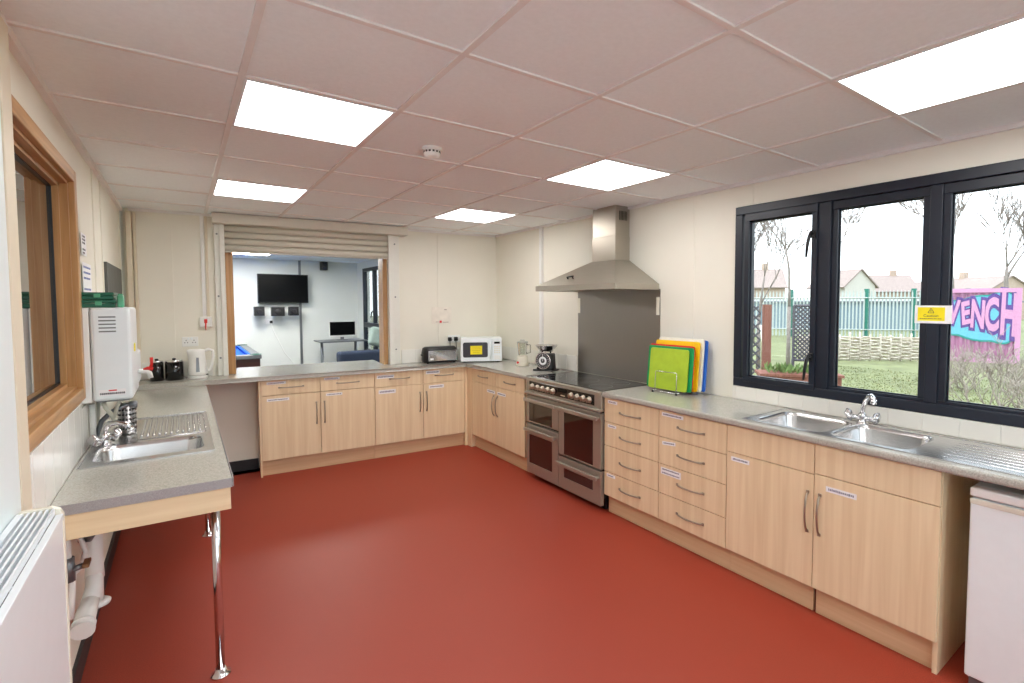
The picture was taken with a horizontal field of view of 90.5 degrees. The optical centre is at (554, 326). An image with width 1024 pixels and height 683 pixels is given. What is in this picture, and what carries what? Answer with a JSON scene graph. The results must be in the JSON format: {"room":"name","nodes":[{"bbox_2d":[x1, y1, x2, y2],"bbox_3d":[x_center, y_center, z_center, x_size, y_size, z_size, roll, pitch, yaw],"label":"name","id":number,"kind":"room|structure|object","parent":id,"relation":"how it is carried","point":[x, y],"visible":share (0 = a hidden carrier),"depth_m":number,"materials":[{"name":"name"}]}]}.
{"room":"communal kitchen","nodes":[
{"label":"communal kitchen","id":0,"kind":"room"},
{"bbox_2d":[9,50,122,668],"bbox_3d":[-1.561,0.328,1.346,0.140,2.498,7.591,-2,3,-36],"label":"wall","id":1,"kind":"structure","parent":0,"point":[23,90],"depth_m":2.55,"materials":[{"name":"paint"}]},
{"bbox_2d":[0,113,20,534],"bbox_3d":[-0.386,0.397,-0.106,0.030,2.377,3.657,-2,3,-36],"label":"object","id":2,"kind":"structure","parent":1,"relation":"attached to","point":[10,498],"depth_m":1.31,"materials":[{"name":"paint"}]},
{"bbox_2d":[0,15,31,510],"bbox_3d":[-1.499,0.341,1.409,0.034,2.347,0.102,-2,3,-36],"label":"trim","id":3,"kind":"structure","parent":1,"relation":"attached to","point":[5,81],"depth_m":1.38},
{"bbox_2d":[11,94,85,452],"bbox_3d":[-1.916,-0.164,1.831,0.152,1.055,1.230,-2,3,-36],"label":"window","id":4,"kind":"structure","parent":1,"relation":"in","point":[46,190],"depth_m":2.08,"materials":[{"name":"brown wood"}]},
{"bbox_2d":[30,401,106,508],"bbox_3d":[-2.143,0.476,2.273,0.012,0.235,2.038,-2,3,-36],"label":"backsplash","id":5,"kind":"structure","parent":1,"relation":"attached to","point":[53,460],"depth_m":1.89,"materials":[{"name":"white tile"}]},
{"bbox_2d":[66,535,94,619],"bbox_3d":[-1.829,0.914,1.956,0.081,0.354,0.173,-2,3,-31],"label":"pipe","id":6,"kind":"object","parent":1,"relation":"attached to","point":[72,569],"visible":0.67,"depth_m":1.89,"materials":[{"name":"white plastic"}]},
{"bbox_2d":[82,262,91,291],"bbox_3d":[-2.432,-0.236,2.635,0.002,0.185,0.300,-2,3,-36],"label":"paper notice","id":7,"kind":"object","parent":1,"relation":"attached to","point":[86,268],"visible":0.77,"depth_m":2.62,"materials":[{"name":"white"}]},
{"bbox_2d":[70,534,110,639],"bbox_3d":[-1.926,0.982,2.097,0.107,0.503,0.277,-2,3,-36],"label":"drain pipe","id":8,"kind":"object","parent":1,"relation":"attached to","point":[83,626],"visible":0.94,"depth_m":2.13,"materials":[{"name":"white plastic"}]},
{"bbox_2d":[72,530,120,682],"bbox_3d":[-2.556,1.397,2.882,0.014,0.100,3.438,-2,3,-36],"label":"baseboard","id":9,"kind":"structure","parent":1,"relation":"attached to","point":[82,654],"depth_m":2.29,"materials":[{"name":"plastic"}]},
{"bbox_2d":[90,169,120,291],"bbox_3d":[-3.114,-0.261,3.554,0.006,1.348,1.560,-2,3,-36],"label":"trim","id":10,"kind":"structure","parent":1,"relation":"attached to","point":[91,174],"depth_m":3.18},
{"bbox_2d":[81,307,138,435],"bbox_3d":[-2.282,0.236,2.608,0.196,0.671,0.396,-2,3,-36],"label":"water heater","id":11,"kind":"object","parent":1,"relation":"attached to","point":[109,334],"visible":0.8,"depth_m":2.46,"materials":[{"name":"white plastic"}]},
{"bbox_2d":[82,300,116,307],"bbox_3d":[-2.254,-0.114,2.514,0.127,0.037,0.208,-2,3,-36],"label":"case","id":12,"kind":"object","parent":11,"relation":"on","point":[85,303],"visible":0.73,"depth_m":2.44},
{"bbox_2d":[81,292,117,299],"bbox_3d":[-2.260,-0.152,2.514,0.124,0.035,0.208,-2,3,-36],"label":"case","id":13,"kind":"object","parent":12,"relation":"on","point":[85,295],"visible":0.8,"depth_m":2.44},
{"bbox_2d":[82,303,116,307],"bbox_3d":[-2.255,-0.106,2.516,0.123,0.020,0.200,-2,3,-36],"label":"tray","id":14,"kind":"object","parent":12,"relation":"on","point":[84,305],"depth_m":2.44,"materials":[{"name":"green plastic"}]},
{"bbox_2d":[96,401,137,436],"bbox_3d":[-2.236,0.478,2.582,0.171,0.184,0.036,-2,3,-36],"label":"hose","id":15,"kind":"object","parent":11,"relation":"attached to","point":[132,404],"visible":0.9,"depth_m":2.56,"materials":[{"name":"grey metal"}]},
{"bbox_2d":[104,262,121,293],"bbox_3d":[-3.167,-0.286,3.638,0.019,0.300,0.970,-2,3,-36],"label":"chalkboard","id":16,"kind":"object","parent":1,"relation":"attached to","point":[112,274],"visible":0.54,"depth_m":3.49,"materials":[{"name":"grey"}]},
{"bbox_2d":[137,349,153,380],"bbox_3d":[-2.716,0.256,3.238,0.242,0.205,0.310,-2,3,-36],"label":"tap","id":17,"kind":"object","parent":1,"relation":"attached to","point":[146,370],"visible":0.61,"depth_m":3.20,"materials":[{"name":"white plastic"}]},
{"bbox_2d":[119,211,125,306],"bbox_3d":[-4.644,0.246,3.778,2.290,2.438,0.200,-2,3,-32],"label":"trim","id":18,"kind":"structure","parent":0,"point":[120,212],"depth_m":4.25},
{"bbox_2d":[233,258,357,365],"bbox_3d":[-6.207,0.015,8.666,5.660,2.438,0.100,-2,3,-36],"label":"wall","id":19,"kind":"structure","parent":0,"point":[332,292],"depth_m":9.59,"materials":[{"name":"paint"}]},
{"bbox_2d":[257,274,307,302],"bbox_3d":[-5.023,-0.701,9.360,0.830,0.530,0.132,-2,3,-36],"label":"television","id":20,"kind":"object","parent":19,"relation":"attached to","point":[271,288],"visible":1,"depth_m":9.29,"materials":[{"name":"black plastic"}]},
{"bbox_2d":[298,261,302,363],"bbox_3d":[-4.818,-0.111,9.608,0.040,2.277,0.020,-2,3,-36],"label":"trim","id":21,"kind":"structure","parent":19,"relation":"attached to","point":[299,262],"depth_m":9.60,"materials":[{"name":"grey metal"}]},
{"bbox_2d":[121,208,496,467],"bbox_3d":[-2.198,0.141,5.289,3.485,2.498,0.200,-2,3,-32],"label":"wall","id":22,"kind":"structure","parent":0,"point":[467,263],"depth_m":4.73,"materials":[{"name":"paint"}]},
{"bbox_2d":[125,211,141,378],"bbox_3d":[-3.557,-0.259,4.275,0.063,1.417,0.060,-2,3,-32],"label":"trim","id":23,"kind":"structure","parent":22,"relation":"attached to","point":[130,217],"depth_m":4.25,"materials":[{"name":"paint"}]},
{"bbox_2d":[199,216,211,328],"bbox_3d":[-3.134,-0.477,4.527,0.088,1.019,0.057,-2,3,-32],"label":"switch","id":24,"kind":"object","parent":22,"relation":"attached to","point":[205,321],"visible":1,"depth_m":4.53,"materials":[{"name":"white plastic"}]},
{"bbox_2d":[229,458,258,472],"bbox_3d":[-3.205,1.316,4.594,0.900,0.100,0.014,-2,3,-32],"label":"baseboard","id":25,"kind":"structure","parent":22,"relation":"attached to","point":[249,464],"depth_m":4.76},
{"bbox_2d":[140,347,460,379],"bbox_3d":[-2.128,0.341,5.219,3.360,0.145,0.009,-2,3,-32],"label":"trim","id":26,"kind":"structure","parent":22,"relation":"attached to","point":[407,356],"depth_m":5.52,"materials":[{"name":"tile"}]},
{"bbox_2d":[166,213,440,357],"bbox_3d":[-2.327,-0.303,5.067,2.445,1.426,0.006,-2,3,-32],"label":"trim","id":27,"kind":"structure","parent":22,"relation":"attached to","point":[169,232],"depth_m":4.44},
{"bbox_2d":[225,252,387,373],"bbox_3d":[-2.453,-0.272,5.111,1.445,1.380,0.205,-2,3,-32],"label":"trim","id":28,"kind":"structure","parent":22,"relation":"attached to","point":[382,263],"depth_m":4.81,"materials":[{"name":"brown wood"}]},
{"bbox_2d":[211,212,407,375],"bbox_3d":[-2.310,-0.300,4.969,1.710,1.450,0.189,-2,3,-32],"label":"roller shutter","id":29,"kind":"object","parent":22,"relation":"attached to","point":[233,233],"visible":1,"depth_m":4.87,"materials":[{"name":"paint"}]},
{"bbox_2d":[224,225,387,258],"bbox_3d":[-2.371,-0.816,4.951,1.469,0.248,0.030,-2,3,-32],"label":"curtain","id":30,"kind":"object","parent":29,"relation":"hanging from","point":[237,238],"depth_m":4.90,"materials":[{"name":"paint"}]},
{"bbox_2d":[432,307,450,323],"bbox_3d":[-1.276,-0.127,5.721,0.230,0.190,0.003,-2,3,-32],"label":"notice","id":31,"kind":"object","parent":22,"relation":"attached to","point":[440,315],"visible":1,"depth_m":5.72,"materials":[{"name":"paper"}]},
{"bbox_2d":[357,259,377,349],"bbox_3d":[-2.442,0.030,8.257,0.120,2.438,5.220,-2,3,-36],"label":"wall","id":32,"kind":"structure","parent":0,"point":[374,262],"depth_m":10.03,"materials":[{"name":"paint"}]},
{"bbox_2d":[362,266,379,349],"bbox_3d":[-2.788,-0.258,8.610,0.123,1.620,3.180,-2,3,-36],"label":"window","id":33,"kind":"structure","parent":32,"relation":"in","point":[370,275],"depth_m":9.60,"materials":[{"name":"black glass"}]},
{"bbox_2d":[0,0,1023,262],"bbox_3d":[-2.459,-0.999,3.673,5.845,0.067,12.500,-2,3,-36],"label":"ceiling","id":34,"kind":"structure","parent":0,"point":[515,96],"depth_m":1.93,"materials":[{"name":"tile"}]},
{"bbox_2d":[213,179,307,202],"bbox_3d":[-2.115,-0.966,3.627,0.534,0.009,0.576,-2,3,-36],"label":"recessed light","id":35,"kind":"object","parent":34,"relation":"in","point":[228,188],"visible":0.97,"depth_m":3.60,"materials":[{"name":"white plastic"}]},
{"bbox_2d":[232,78,394,146],"bbox_3d":[-1.049,-0.898,2.178,0.534,0.009,0.576,-2,3,-36],"label":"recessed light","id":36,"kind":"object","parent":34,"relation":"in","point":[262,106],"visible":0.97,"depth_m":2.13,"materials":[{"name":"white plastic"}]},
{"bbox_2d":[422,145,441,157],"bbox_3d":[-0.633,-0.901,2.616,0.104,0.046,0.104,-2,3,-36],"label":"smoke detector","id":37,"kind":"object","parent":34,"relation":"attached to","point":[430,151],"visible":1,"depth_m":2.58,"materials":[{"name":"white plastic"}]},
{"bbox_2d":[434,208,515,222],"bbox_3d":[-0.734,-1.016,4.642,0.553,0.009,0.576,-2,3,-36],"label":"recessed light","id":38,"kind":"object","parent":34,"relation":"in","point":[461,214],"visible":0.9,"depth_m":4.61,"materials":[{"name":"white plastic"}]},
{"bbox_2d":[545,159,671,190],"bbox_3d":[0.333,-0.948,3.194,0.553,0.009,0.576,-2,3,-36],"label":"recessed light","id":39,"kind":"object","parent":34,"relation":"in","point":[608,175],"visible":0.99,"depth_m":3.16,"materials":[{"name":"white plastic"}]},
{"bbox_2d":[835,17,1023,114],"bbox_3d":[1.400,-0.880,1.746,0.553,0.009,0.576,-2,3,-36],"label":"recessed light","id":40,"kind":"object","parent":34,"relation":"in","point":[990,59],"visible":1,"depth_m":1.76,"materials":[{"name":"white plastic"}]},
{"bbox_2d":[81,439,968,682],"bbox_3d":[-2.416,1.432,3.818,5.745,0.060,12.500,-2,3,-36],"label":"floor","id":41,"kind":"structure","parent":0,"point":[463,563],"depth_m":2.70,"materials":[{"name":"red plastic"}]},
{"bbox_2d":[0,506,72,682],"bbox_3d":[-0.760,1.040,0.543,0.093,1.030,2.097,-2,3,-36],"label":"radiator","id":42,"kind":"object","parent":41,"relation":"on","point":[35,638],"visible":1,"depth_m":1.16,"materials":[{"name":"metal"}]},
{"bbox_2d":[0,508,54,605],"bbox_3d":[-0.766,0.542,0.522,0.065,0.024,2.066,-2,3,-36],"label":"grille","id":43,"kind":"object","parent":42,"relation":"attached to","point":[22,535],"depth_m":1.17,"materials":[{"name":"metal"}]},
{"bbox_2d":[50,385,233,680],"bbox_3d":[-2.352,0.998,3.046,0.534,0.880,2.869,-2,3,-36],"label":"countertop","id":44,"kind":"structure","parent":41,"relation":"on","point":[100,500],"depth_m":2.01,"materials":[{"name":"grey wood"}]},
{"bbox_2d":[86,420,134,447],"bbox_3d":[-2.150,0.519,2.481,0.160,0.124,0.172,0,3,-8],"label":"mixer tap","id":45,"kind":"object","parent":44,"relation":"on","point":[105,438],"visible":1,"depth_m":2.47,"materials":[{"name":"silver metal"}]},
{"bbox_2d":[76,411,214,469],"bbox_3d":[-2.120,0.645,2.688,0.486,0.162,1.070,-2,3,-36],"label":"sink","id":46,"kind":"object","parent":44,"relation":"in","point":[165,436],"visible":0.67,"depth_m":2.60,"materials":[{"name":"silver metal"}]},
{"bbox_2d":[117,402,136,434],"bbox_3d":[-2.276,0.489,2.696,0.084,0.159,0.084,-2,3,-36],"label":"cutlery drainer","id":47,"kind":"object","parent":46,"relation":"on","point":[127,414],"visible":0.66,"depth_m":2.67,"materials":[{"name":"silver metal"}]},
{"bbox_2d":[235,344,261,370],"bbox_3d":[-5.341,0.797,7.476,1.570,0.868,2.108,-2,3,-36],"label":"pool table","id":48,"kind":"object","parent":41,"relation":"on","point":[246,356],"visible":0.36,"depth_m":7.04,"materials":[{"name":"blue fabric"}]},
{"bbox_2d":[258,373,374,477],"bbox_3d":[-2.296,0.909,4.927,1.002,0.878,0.333,-2,3,-32],"label":"base cabinet","id":49,"kind":"object","parent":41,"relation":"on","point":[305,423],"visible":0.99,"depth_m":4.80,"materials":[{"name":"brown wood"}]},
{"bbox_2d":[314,338,367,362],"bbox_3d":[-3.987,0.692,9.463,0.820,0.885,0.600,-2,3,-36],"label":"desk","id":50,"kind":"object","parent":41,"relation":"on","point":[355,340],"visible":0.57,"depth_m":9.33,"materials":[{"name":"grey metal"}]},
{"bbox_2d":[329,321,354,339],"bbox_3d":[-3.975,0.076,9.467,0.450,0.345,0.200,-2,3,-36],"label":"monitor","id":51,"kind":"object","parent":50,"relation":"on","point":[343,329],"visible":0.98,"depth_m":9.43,"materials":[{"name":"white plastic"}]},
{"bbox_2d":[336,349,379,362],"bbox_3d":[-3.145,0.773,8.253,0.900,0.835,0.950,-2,3,-36],"label":"sofa","id":52,"kind":"object","parent":41,"relation":"on","point":[358,355],"visible":0.09,"depth_m":7.76,"materials":[{"name":"blue fabric"}]},
{"bbox_2d":[368,327,378,346],"bbox_3d":[-2.762,0.177,8.091,0.439,0.365,0.158,-2,3,-36],"label":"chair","id":53,"kind":"object","parent":52,"relation":"on","point":[373,339],"visible":0.47,"depth_m":7.97,"materials":[{"name":"green fabric"}]},
{"bbox_2d":[374,367,464,457],"bbox_3d":[-1.464,0.884,5.441,0.950,0.878,0.333,-2,3,-32],"label":"base cabinet","id":54,"kind":"object","parent":41,"relation":"on","point":[416,410],"visible":0.98,"depth_m":5.32,"materials":[{"name":"brown wood"}]},
{"bbox_2d":[463,367,475,446],"bbox_3d":[-0.943,0.876,5.585,0.080,0.877,0.144,-2,3,-36],"label":"post","id":55,"kind":"object","parent":41,"relation":"on","point":[469,438],"visible":0.6,"depth_m":5.57,"materials":[{"name":"brown wood"}]},
{"bbox_2d":[471,368,529,471],"bbox_3d":[-0.394,0.892,5.233,0.553,0.878,1.070,-2,3,-36],"label":"base cabinet","id":56,"kind":"object","parent":41,"relation":"on","point":[499,410],"visible":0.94,"depth_m":5.03,"materials":[{"name":"brown wood"}]},
{"bbox_2d":[137,358,572,389],"bbox_3d":[-1.804,0.438,5.106,3.852,0.039,1.583,-1,3,-10],"label":"countertop","id":57,"kind":"structure","parent":56,"relation":"on","point":[507,367],"depth_m":4.94,"materials":[{"name":"laminate"}]},
{"bbox_2d":[150,359,163,380],"bbox_3d":[-3.378,0.365,4.298,0.094,0.187,0.094,-2,3,-32],"label":"canister","id":58,"kind":"object","parent":57,"relation":"on","point":[158,370],"visible":0.82,"depth_m":4.27,"materials":[{"name":"black metal"}]},
{"bbox_2d":[165,358,183,380],"bbox_3d":[-3.271,0.363,4.352,0.128,0.187,0.128,-2,3,-32],"label":"canister","id":59,"kind":"object","parent":57,"relation":"on","point":[174,369],"visible":1,"depth_m":4.30,"materials":[{"name":"black metal"}]},
{"bbox_2d":[187,348,214,378],"bbox_3d":[-3.118,0.320,4.448,0.186,0.263,0.148,-1,3,-12],"label":"kettle","id":60,"kind":"object","parent":57,"relation":"on","point":[197,365],"visible":1,"depth_m":4.40,"materials":[{"name":"white plastic"}]},
{"bbox_2d":[421,345,456,363],"bbox_3d":[-1.272,0.306,5.575,0.398,0.180,0.174,-2,3,-32],"label":"toaster","id":61,"kind":"object","parent":57,"relation":"on","point":[431,354],"visible":1,"depth_m":5.50,"materials":[{"name":"black plastic"}]},
{"bbox_2d":[461,336,501,361],"bbox_3d":[-0.828,0.255,5.703,0.450,0.268,0.325,-1,3,-10],"label":"microwave","id":62,"kind":"object","parent":57,"relation":"on","point":[484,348],"visible":1,"depth_m":5.58,"materials":[{"name":"white plastic"}]},
{"bbox_2d":[516,339,529,365],"bbox_3d":[-0.322,0.271,5.282,0.155,0.275,0.124,0,3,9],"label":"blender","id":63,"kind":"object","parent":57,"relation":"on","point":[522,360],"visible":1,"depth_m":5.24,"materials":[{"name":"white plastic"}]},
{"bbox_2d":[533,344,558,371],"bbox_3d":[-0.079,0.301,4.928,0.232,0.247,0.232,1,3,27],"label":"kitchen scale","id":64,"kind":"object","parent":57,"relation":"on","point":[544,361],"visible":1,"depth_m":4.87,"materials":[{"name":"black plastic"}]},
{"bbox_2d":[523,371,646,509],"bbox_3d":[0.253,0.914,4.331,0.598,0.918,1.020,-2,3,-36],"label":"range cooker","id":65,"kind":"object","parent":41,"relation":"on","point":[566,410],"visible":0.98,"depth_m":4.12,"materials":[{"name":"silver metal"}]},
{"bbox_2d":[526,371,646,394],"bbox_3d":[0.267,0.466,4.320,0.562,0.021,1.012,-2,3,-36],"label":"cooktop","id":66,"kind":"object","parent":65,"relation":"in","point":[578,382],"depth_m":4.23,"materials":[{"name":"glass"}]},
{"bbox_2d":[604,398,662,536],"bbox_3d":[0.727,0.964,3.712,0.553,0.878,0.536,-2,3,-36],"label":"base cabinet","id":67,"kind":"object","parent":41,"relation":"on","point":[631,430],"visible":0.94,"depth_m":3.55,"materials":[{"name":"brown wood"}]},
{"bbox_2d":[602,385,1023,489],"bbox_3d":[1.609,0.558,2.508,0.557,0.039,3.486,-2,3,-36],"label":"countertop","id":68,"kind":"structure","parent":67,"relation":"on","point":[721,409],"depth_m":2.86,"materials":[{"name":"laminate"}]},
{"bbox_2d":[652,370,691,395],"bbox_3d":[0.864,0.402,3.719,0.198,0.158,0.228,-2,4,-40],"label":"rack","id":69,"kind":"object","parent":68,"relation":"on","point":[653,390],"visible":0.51,"depth_m":3.65,"materials":[{"name":"silver metal"}]},
{"bbox_2d":[648,347,689,391],"bbox_3d":[0.831,0.310,3.692,0.041,0.299,0.340,-2,4,-40],"label":"chopping board","id":70,"kind":"object","parent":69,"relation":"in","point":[661,359],"visible":1,"depth_m":3.68,"materials":[{"name":"plastic"}]},
{"bbox_2d":[647,345,694,392],"bbox_3d":[0.845,0.302,3.708,0.042,0.314,0.400,-2,4,-40],"label":"chopping board","id":71,"kind":"object","parent":69,"relation":"in","point":[691,350],"visible":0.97,"depth_m":3.57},
{"bbox_2d":[656,339,700,391],"bbox_3d":[0.896,0.281,3.726,0.046,0.354,0.390,-2,4,-40],"label":"chopping board","id":72,"kind":"object","parent":69,"relation":"in","point":[697,345],"visible":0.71,"depth_m":3.60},
{"bbox_2d":[659,337,704,391],"bbox_3d":[0.924,0.271,3.734,0.048,0.374,0.400,-2,4,-40],"label":"chopping board","id":73,"kind":"object","parent":69,"relation":"in","point":[702,341],"visible":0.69,"depth_m":3.59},
{"bbox_2d":[701,341,708,391],"bbox_3d":[0.962,0.276,3.722,0.047,0.364,0.365,-2,4,-40],"label":"chopping board","id":74,"kind":"object","parent":69,"relation":"in","point":[706,342],"visible":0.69,"depth_m":3.59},
{"bbox_2d":[844,394,880,424],"bbox_3d":[1.644,0.437,2.712,0.117,0.178,0.180,-2,3,-36],"label":"mixer tap","id":75,"kind":"object","parent":68,"relation":"on","point":[862,417],"visible":1,"depth_m":2.71,"materials":[{"name":"silver metal"}]},
{"bbox_2d":[742,408,1023,476],"bbox_3d":[1.726,0.622,2.345,0.460,0.162,1.640,-2,3,-36],"label":"double sink","id":76,"kind":"object","parent":68,"relation":"in","point":[1007,460],"visible":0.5,"depth_m":2.52,"materials":[{"name":"silver metal"}]},
{"bbox_2d":[659,409,729,569],"bbox_3d":[1.039,0.983,3.288,0.553,0.878,0.516,-2,3,-36],"label":"base cabinet","id":77,"kind":"object","parent":41,"relation":"on","point":[692,450],"visible":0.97,"depth_m":3.12,"materials":[{"name":"brown wood"}]},
{"bbox_2d":[726,425,979,674],"bbox_3d":[1.500,1.012,2.671,0.563,0.878,1.024,-2,3,-36],"label":"base cabinet","id":78,"kind":"object","parent":41,"relation":"on","point":[882,545],"visible":0.94,"depth_m":2.37,"materials":[{"name":"brown wood"}]},
{"bbox_2d":[964,481,1023,682],"bbox_3d":[2.030,1.064,1.974,0.494,0.837,0.552,-2,3,-36],"label":"fridge","id":79,"kind":"object","parent":41,"relation":"on","point":[994,636],"visible":0.96,"depth_m":1.98,"materials":[{"name":"white metal"}]},
{"bbox_2d":[496,128,1023,448],"bbox_3d":[1.417,0.229,3.363,0.160,2.498,7.316,-2,3,-36],"label":"wall","id":80,"kind":"structure","parent":0,"point":[659,234],"depth_m":3.78,"materials":[{"name":"paint"}]},
{"bbox_2d":[0,11,1023,237],"bbox_3d":[-0.084,-0.895,2.313,3.456,0.030,7.288,-2,3,-36],"label":"trim","id":81,"kind":"structure","parent":80,"relation":"attached to","point":[16,48],"depth_m":2.63,"materials":[{"name":"paint"}]},
{"bbox_2d":[502,346,576,370],"bbox_3d":[-0.211,0.328,5.440,0.009,0.145,1.420,-2,3,-36],"label":"trim","id":82,"kind":"structure","parent":80,"relation":"attached to","point":[569,362],"depth_m":5.40,"materials":[{"name":"white tile"}]},
{"bbox_2d":[538,228,544,351],"bbox_3d":[-0.141,-0.382,5.285,0.038,1.290,0.086,-2,3,-36],"label":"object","id":83,"kind":"object","parent":80,"relation":"attached to","point":[541,245],"visible":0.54,"depth_m":5.27,"materials":[{"name":"white plastic"}]},
{"bbox_2d":[536,205,658,291],"bbox_3d":[0.328,-0.654,4.263,0.474,0.698,1.040,-2,3,-36],"label":"extractor hood","id":84,"kind":"object","parent":80,"relation":"attached to","point":[610,268],"visible":1,"depth_m":4.18,"materials":[{"name":"silver metal"}]},
{"bbox_2d":[578,289,660,382],"bbox_3d":[0.530,0.066,4.421,0.005,0.765,1.030,-2,3,-36],"label":"backsplash","id":85,"kind":"structure","parent":80,"relation":"attached to","point":[617,329],"depth_m":4.39,"materials":[{"name":"silver metal"}]},
{"bbox_2d":[689,184,753,338],"bbox_3d":[1.156,-0.320,3.552,0.004,1.256,0.510,-2,3,-36],"label":"trim","id":86,"kind":"structure","parent":80,"relation":"attached to","point":[751,186],"depth_m":3.73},
{"bbox_2d":[732,385,1023,447],"bbox_3d":[2.016,0.498,2.416,0.012,0.089,2.660,-2,3,-36],"label":"trim","id":87,"kind":"structure","parent":80,"relation":"attached to","point":[968,429],"depth_m":2.66,"materials":[{"name":"white tile"}]},
{"bbox_2d":[733,158,1023,427],"bbox_3d":[2.241,-0.138,2.076,0.133,1.206,3.415,-2,3,-36],"label":"window","id":88,"kind":"structure","parent":80,"relation":"in","point":[939,191],"depth_m":2.80,"materials":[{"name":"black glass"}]},
{"bbox_2d":[914,305,951,323],"bbox_3d":[1.899,-0.061,2.540,0.003,0.090,0.156,-2,3,-36],"label":"warning sticker","id":89,"kind":"object","parent":88,"relation":"attached to","point":[923,313],"visible":1,"depth_m":2.54,"materials":[{"name":"paper"}]},
{"label":"outside","id":90,"kind":"structure","parent":0,"visible":0},
{"bbox_2d":[752,319,1023,408],"bbox_3d":[34.631,0.253,31.736,86.655,0.050,130.000,-2,3,-36],"label":"ground","id":91,"kind":"structure","parent":90,"point":[778,342],"depth_m":13.39,"materials":[{"name":"plant"}]},
{"bbox_2d":[752,305,771,373],"bbox_3d":[3.500,0.473,9.078,0.711,1.740,0.085,0,3,9],"label":"screen","id":92,"kind":"object","parent":91,"relation":"on","point":[766,309],"visible":0.28,"depth_m":8.99,"materials":[{"name":"wood"}]},
{"bbox_2d":[754,263,787,297],"bbox_3d":[20.713,-3.919,56.090,8.400,6.000,6.729,1,3,15],"label":"house","id":93,"kind":"structure","parent":91,"relation":"on","point":[780,283],"depth_m":53.03,"materials":[{"name":"brick"}]},
{"bbox_2d":[758,219,790,364],"bbox_3d":[4.844,-2.076,12.015,2.182,6.552,2.399,1,3,12],"label":"bare tree","id":94,"kind":"object","parent":91,"relation":"on","point":[788,340],"visible":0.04,"depth_m":11.59,"materials":[{"name":"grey plant"}]},
{"bbox_2d":[756,218,811,367],"bbox_3d":[5.801,-1.556,13.708,1.454,5.352,2.655,-1,3,-16],"label":"bare tree","id":95,"kind":"object","parent":91,"relation":"on","point":[769,222],"visible":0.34,"depth_m":13.34,"materials":[{"name":"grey plant"}]},
{"bbox_2d":[755,361,844,385],"bbox_3d":[3.881,0.972,8.086,1.210,0.838,0.502,1,3,12],"label":"raised planter","id":96,"kind":"object","parent":91,"relation":"on","point":[785,371],"visible":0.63,"depth_m":7.95,"materials":[{"name":"red wood"}]},
{"bbox_2d":[791,304,809,365],"bbox_3d":[4.556,0.477,8.964,0.664,1.742,0.044,0,3,10],"label":"screen","id":97,"kind":"object","parent":91,"relation":"on","point":[795,306],"visible":0.39,"depth_m":8.97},
{"bbox_2d":[806,269,879,298],"bbox_3d":[31.590,-3.861,55.653,4.951,5.900,5.000,-1,3,-18],"label":"house","id":98,"kind":"structure","parent":91,"relation":"on","point":[858,280],"depth_m":53.44,"materials":[{"name":"tile"}]},
{"bbox_2d":[841,208,866,242],"bbox_3d":[18.164,-4.782,32.280,3.939,10.020,7.245,2,3,31],"label":"bare tree","id":99,"kind":"object","parent":91,"relation":"on","point":[850,216],"visible":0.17,"depth_m":32.44,"materials":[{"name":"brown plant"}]},
{"bbox_2d":[798,332,918,360],"bbox_3d":[9.432,0.601,15.364,3.926,0.872,0.139,0,3,4],"label":"fence","id":100,"kind":"object","parent":91,"relation":"on","point":[862,353],"visible":0.63,"depth_m":15.32,"materials":[{"name":"wicker"}]},
{"bbox_2d":[754,288,970,336],"bbox_3d":[14.245,-0.697,25.907,14.005,2.450,0.260,1,3,14],"label":"fence","id":101,"kind":"object","parent":91,"relation":"on","point":[866,295],"visible":0.31,"depth_m":25.45,"materials":[{"name":"metal"}]},
{"bbox_2d":[754,299,1023,329],"bbox_3d":[17.552,-0.884,34.497,22.400,2.000,3.600,1,3,14],"label":"building","id":102,"kind":"structure","parent":91,"relation":"on","point":[754,299],"depth_m":32.38,"materials":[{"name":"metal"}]},
{"bbox_2d":[869,270,919,298],"bbox_3d":[39.277,-4.117,62.919,8.400,5.700,6.729,1,3,15],"label":"house","id":103,"kind":"structure","parent":91,"relation":"on","point":[892,282],"depth_m":60.43,"materials":[{"name":"brick"}]},
{"bbox_2d":[899,192,973,288],"bbox_3d":[16.210,-3.321,21.828,3.088,8.089,3.999,0,3,6],"label":"bare tree","id":104,"kind":"object","parent":91,"relation":"on","point":[958,214],"visible":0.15,"depth_m":21.29,"materials":[{"name":"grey plant"}]},
{"bbox_2d":[918,340,1013,392],"bbox_3d":[8.266,0.752,10.259,1.214,1.075,1.433,-1,3,-23],"label":"bush","id":105,"kind":"object","parent":91,"relation":"on","point":[967,356],"visible":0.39,"depth_m":10.07,"materials":[{"name":"plant"}]},
{"bbox_2d":[916,325,1023,408],"bbox_3d":[7.094,0.683,8.134,1.408,1.417,1.929,-2,3,-36],"label":"bush","id":106,"kind":"object","parent":91,"relation":"on","point":[997,362],"visible":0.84,"depth_m":8.10,"materials":[{"name":"plant"}]},
{"bbox_2d":[950,287,1022,363],"bbox_3d":[13.097,-0.106,15.946,2.127,2.221,2.365,2,3,36],"label":"graffiti mural","id":107,"kind":"object","parent":91,"relation":"on","point":[976,311],"visible":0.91,"depth_m":14.82,"materials":[{"name":"pink paint"}]},
{"bbox_2d":[954,272,1023,318],"bbox_3d":[46.306,-3.451,55.077,6.724,5.100,7.400,0,3,-4],"label":"house","id":108,"kind":"structure","parent":91,"relation":"on","point":[963,282],"depth_m":52.97,"materials":[{"name":"brick"}]},
{"bbox_2d":[976,188,1023,287],"bbox_3d":[19.094,-2.708,20.669,2.631,6.974,2.724,-2,3,-36],"label":"bare tree","id":109,"kind":"object","parent":91,"relation":"on","point":[1008,216],"visible":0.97,"depth_m":20.88,"materials":[{"name":"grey plant"}]},
{"bbox_2d":[995,364,1023,408],"bbox_3d":[6.533,0.849,6.192,1.605,1.272,1.835,-2,3,-36],"label":"bush","id":110,"kind":"object","parent":91,"relation":"on","point":[1015,382],"visible":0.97,"depth_m":6.59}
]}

